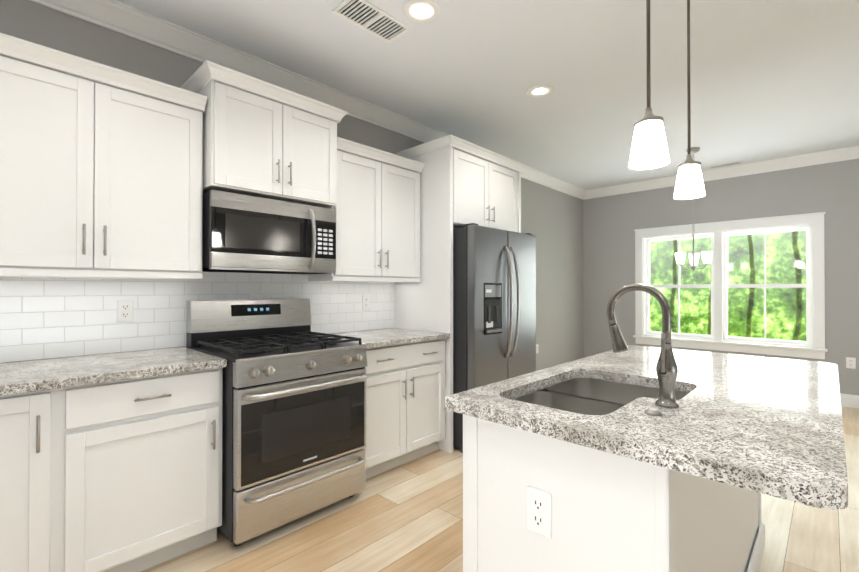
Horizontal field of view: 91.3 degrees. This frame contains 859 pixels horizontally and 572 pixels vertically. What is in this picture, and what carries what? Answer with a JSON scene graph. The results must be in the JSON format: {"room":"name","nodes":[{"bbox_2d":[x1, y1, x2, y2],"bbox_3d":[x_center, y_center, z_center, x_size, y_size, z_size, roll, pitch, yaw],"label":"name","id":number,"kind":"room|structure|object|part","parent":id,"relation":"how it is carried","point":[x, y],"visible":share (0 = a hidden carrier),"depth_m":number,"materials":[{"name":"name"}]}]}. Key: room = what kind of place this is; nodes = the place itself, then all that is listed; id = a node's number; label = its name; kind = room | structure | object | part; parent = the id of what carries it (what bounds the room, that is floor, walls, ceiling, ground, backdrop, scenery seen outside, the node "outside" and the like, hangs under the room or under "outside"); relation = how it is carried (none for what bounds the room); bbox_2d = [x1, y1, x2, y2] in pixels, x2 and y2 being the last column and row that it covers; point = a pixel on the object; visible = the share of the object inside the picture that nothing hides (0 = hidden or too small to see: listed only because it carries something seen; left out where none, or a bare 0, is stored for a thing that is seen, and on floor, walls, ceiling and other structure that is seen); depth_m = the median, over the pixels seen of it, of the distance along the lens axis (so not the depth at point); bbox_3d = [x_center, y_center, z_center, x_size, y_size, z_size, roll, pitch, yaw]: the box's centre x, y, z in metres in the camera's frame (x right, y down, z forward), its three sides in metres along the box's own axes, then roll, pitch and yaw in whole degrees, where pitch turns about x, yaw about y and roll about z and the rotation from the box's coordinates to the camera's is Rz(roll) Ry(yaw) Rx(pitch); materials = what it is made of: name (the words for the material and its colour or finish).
{"room":"kitchen","nodes":[
{"label":"kitchen","id":0,"kind":"room"},
{"bbox_2d":[0,0,583,370],"bbox_3d":[-0.918,-0.095,3.128,0.150,2.740,9.650,0,-1,44],"label":"wall","id":1,"kind":"structure","parent":0,"point":[556,218],"depth_m":5.22,"materials":[{"name":"grey paint"}]},
{"bbox_2d":[0,33,206,279],"bbox_3d":[-1.641,-0.519,1.987,0.384,0.957,0.967,0,-1,44],"label":"upper cabinet","id":2,"kind":"object","parent":1,"relation":"attached to","point":[101,170],"visible":1,"depth_m":1.90,"materials":[{"name":"white wood"}]},
{"bbox_2d":[117,300,132,321],"bbox_3d":[-1.631,0.134,2.252,0.008,0.116,0.072,0,-1,44],"label":"electrical outlet","id":3,"kind":"object","parent":1,"relation":"attached to","point":[124,310],"visible":1,"depth_m":2.25,"materials":[{"name":"white plastic"}]},
{"bbox_2d":[0,272,394,362],"bbox_3d":[-1.307,-0.086,2.607,0.008,0.884,2.899,0,-1,44],"label":"backsplash","id":4,"kind":"structure","parent":1,"relation":"attached to","point":[44,318],"depth_m":2.30,"materials":[{"name":"tile"}]},
{"bbox_2d":[180,60,347,207],"bbox_3d":[-0.999,-0.836,2.602,0.464,0.615,0.868,0,-1,44],"label":"upper cabinet","id":5,"kind":"object","parent":1,"relation":"attached to","point":[262,139],"visible":0.98,"depth_m":2.40,"materials":[{"name":"white wood"}]},
{"bbox_2d":[202,190,335,273],"bbox_3d":[-0.999,-0.295,2.598,0.464,0.418,0.771,0,-1,44],"label":"microwave","id":6,"kind":"object","parent":5,"relation":"attached to","point":[241,233],"visible":0.98,"depth_m":2.42,"materials":[{"name":"grey metal"}]},
{"bbox_2d":[29,0,588,199],"bbox_3d":[-0.830,-1.408,3.052,0.095,0.115,9.350,0,-1,44],"label":"crown molding","id":7,"kind":"structure","parent":1,"relation":"attached to","point":[125,19],"depth_m":2.64,"materials":[{"name":"white wood"}]},
{"bbox_2d":[362,295,369,309],"bbox_3d":[-0.516,0.134,3.420,0.008,0.116,0.072,0,-1,44],"label":"electrical outlet","id":8,"kind":"object","parent":1,"relation":"attached to","point":[365,302],"visible":1,"depth_m":3.42,"materials":[{"name":"white plastic"}]},
{"bbox_2d":[308,137,424,282],"bbox_3d":[-0.461,-0.510,3.221,0.384,0.957,0.836,0,-1,44],"label":"upper cabinet","id":9,"kind":"object","parent":1,"relation":"attached to","point":[377,207],"visible":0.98,"depth_m":3.08,"materials":[{"name":"white wood"}]},
{"bbox_2d":[116,0,858,189],"bbox_3d":[1.305,-1.529,1.014,6.300,0.100,9.650,0,-1,44],"label":"ceiling","id":10,"kind":"structure","parent":0,"point":[773,79],"depth_m":2.83,"materials":[{"name":"white paint"}]},
{"bbox_2d":[332,0,410,42],"bbox_3d":[-0.313,-1.466,2.317,0.200,0.008,0.400,0,-1,44],"label":"ceiling vent","id":11,"kind":"object","parent":10,"relation":"in","point":[369,17],"visible":1,"depth_m":2.30,"materials":[{"name":"white metal"}]},
{"bbox_2d":[403,0,439,22],"bbox_3d":[-0.042,-1.466,2.238,0.200,0.008,0.200,0,-1,44],"label":"recessed light","id":12,"kind":"object","parent":10,"relation":"in","point":[421,11],"visible":1,"depth_m":2.24,"materials":[{"name":"white glass"}]},
{"bbox_2d":[526,84,553,96],"bbox_3d":[0.828,-1.460,3.149,0.200,0.008,0.200,0,-1,44],"label":"recessed light","id":13,"kind":"object","parent":10,"relation":"in","point":[542,90],"visible":1,"depth_m":3.14,"materials":[{"name":"white glass"}]},
{"bbox_2d":[629,0,669,169],"bbox_3d":[0.720,-0.937,1.382,0.130,1.077,0.130,0,-1,44],"label":"pendant light","id":14,"kind":"object","parent":10,"relation":"hanging from","point":[649,149],"visible":1,"depth_m":1.35,"materials":[{"name":"white glass"}]},
{"bbox_2d":[674,0,704,198],"bbox_3d":[1.148,-0.934,1.859,0.130,1.077,0.130,0,-1,44],"label":"pendant light","id":15,"kind":"object","parent":10,"relation":"hanging from","point":[689,183],"visible":1,"depth_m":1.84,"materials":[{"name":"white glass"}]},
{"bbox_2d":[675,147,712,270],"bbox_3d":[2.825,-0.807,4.464,0.334,1.294,0.322,0,-1,44],"label":"chandelier","id":16,"kind":"object","parent":10,"relation":"hanging from","point":[694,257],"visible":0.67,"depth_m":4.44,"materials":[{"name":"white glass"}]},
{"bbox_2d":[707,161,742,168],"bbox_3d":[3.537,-1.447,5.029,0.340,0.008,0.140,0,-1,44],"label":"ceiling vent","id":17,"kind":"object","parent":10,"relation":"in","point":[725,165],"visible":1,"depth_m":5.03,"materials":[{"name":"white"}]},
{"bbox_2d":[141,406,858,571],"bbox_3d":[1.305,1.311,0.994,6.300,0.100,9.650,0,-1,44],"label":"floor","id":18,"kind":"structure","parent":0,"point":[406,517],"depth_m":2.14,"materials":[{"name":"brown wood"}]},
{"bbox_2d":[0,391,63,571],"bbox_3d":[-1.855,0.827,1.582,0.619,0.876,0.630,0,-1,44],"label":"base cabinet","id":19,"kind":"object","parent":18,"relation":"on","point":[31,426],"depth_m":1.55,"materials":[{"name":"white wood"}]},
{"bbox_2d":[64,367,222,571],"bbox_3d":[-1.428,0.830,2.029,0.619,0.876,0.605,0,-1,44],"label":"base cabinet","id":20,"kind":"object","parent":18,"relation":"on","point":[110,462],"depth_m":1.80,"materials":[{"name":"white wood"}]},
{"bbox_2d":[0,347,226,398],"bbox_3d":[-1.642,0.370,1.789,0.646,0.038,1.258,0,-1,44],"label":"countertop","id":21,"kind":"structure","parent":20,"relation":"on","point":[29,377],"depth_m":1.81,"materials":[{"name":"grey stone"}]},
{"bbox_2d":[186,298,367,545],"bbox_3d":[-0.874,0.678,2.463,0.802,1.185,0.766,0,-1,44],"label":"range","id":22,"kind":"object","parent":18,"relation":"on","point":[294,418],"visible":0.98,"depth_m":2.22,"materials":[{"name":"grey metal"}]},
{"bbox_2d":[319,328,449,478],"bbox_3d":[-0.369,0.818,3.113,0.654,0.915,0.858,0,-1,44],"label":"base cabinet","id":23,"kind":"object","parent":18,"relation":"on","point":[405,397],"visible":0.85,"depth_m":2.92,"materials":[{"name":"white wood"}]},
{"bbox_2d":[394,134,526,452],"bbox_3d":[0.294,0.072,3.787,0.688,2.415,1.110,0,-1,44],"label":"tall cabinet","id":24,"kind":"object","parent":18,"relation":"on","point":[462,182],"visible":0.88,"depth_m":3.38,"materials":[{"name":"white wood"}]},
{"bbox_2d":[453,223,535,452],"bbox_3d":[0.385,0.404,3.698,0.882,1.751,0.908,0,-1,44],"label":"fridge","id":25,"kind":"object","parent":18,"relation":"on","point":[494,305],"visible":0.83,"depth_m":3.27,"materials":[{"name":"grey metal"}]},
{"bbox_2d":[463,378,764,571],"bbox_3d":[0.863,0.827,1.678,0.601,0.878,1.636,0,-1,44],"label":"kitchen island","id":26,"kind":"object","parent":18,"relation":"on","point":[613,513],"visible":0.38,"depth_m":1.14,"materials":[{"name":"white wood"}]},
{"bbox_2d":[527,486,551,538],"bbox_3d":[0.291,0.602,1.118,0.072,0.116,0.008,0,-1,44],"label":"electrical outlet","id":27,"kind":"object","parent":26,"relation":"attached to","point":[539,511],"visible":1,"depth_m":1.11,"materials":[{"name":"white plastic"}]},
{"bbox_2d":[445,345,847,509],"bbox_3d":[0.951,0.363,1.615,0.900,0.047,1.690,0,-1,44],"label":"island countertop","id":28,"kind":"structure","parent":26,"relation":"on","point":[771,426],"depth_m":1.11,"materials":[{"name":"stone"}]},
{"bbox_2d":[606,283,678,408],"bbox_3d":[0.626,0.169,1.256,0.201,0.356,0.090,0,-1,44],"label":"faucet","id":29,"kind":"object","parent":28,"relation":"on","point":[666,369],"visible":1,"depth_m":1.21,"materials":[{"name":"silver metal"}]},
{"bbox_3d":[0.609,0.342,1.141,0.042,0.010,0.042,0,-1,44],"label":"deck cap","id":30,"kind":"part","parent":28,"relation":"part of","materials":[{"name":"silver metal"}]},
{"bbox_2d":[584,158,858,395],"bbox_3d":[4.586,-0.086,4.438,6.000,2.740,0.150,0,-1,44],"label":"wall","id":31,"kind":"structure","parent":0,"point":[584,260],"depth_m":5.09,"materials":[{"name":"grey paint"}]},
{"bbox_2d":[589,145,858,198],"bbox_3d":[4.501,-1.399,4.359,5.760,0.115,0.095,0,-1,44],"label":"crown molding","id":32,"kind":"structure","parent":31,"relation":"attached to","point":[848,153],"depth_m":5.02,"materials":[{"name":"white wood"}]},
{"bbox_2d":[633,212,827,358],"bbox_3d":[3.647,0.002,5.293,1.984,1.607,0.210,0,-1,44],"label":"window","id":33,"kind":"structure","parent":31,"relation":"in","point":[813,344],"depth_m":5.18,"materials":[{"name":"white wood"}]},
{"bbox_2d":[840,393,858,408],"bbox_3d":[4.518,1.216,4.380,5.970,0.135,0.016,0,-1,44],"label":"baseboard","id":34,"kind":"structure","parent":31,"relation":"attached to","point":[849,400],"depth_m":4.43,"materials":[{"name":"white wood"}]},
{"bbox_2d":[846,357,855,368],"bbox_3d":[4.459,0.814,4.444,0.072,0.116,0.008,0,-1,44],"label":"electrical outlet","id":35,"kind":"object","parent":31,"relation":"attached to","point":[850,362],"visible":1,"depth_m":4.44,"materials":[{"name":"white plastic"}]},
{"label":"outside","id":36,"kind":"structure","parent":0,"visible":0},
{"bbox_2d":[649,231,805,340],"bbox_3d":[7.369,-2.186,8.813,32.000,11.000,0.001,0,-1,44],"label":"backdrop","id":37,"kind":"structure","parent":36,"point":[792,247],"depth_m":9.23,"materials":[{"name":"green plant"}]}
]}

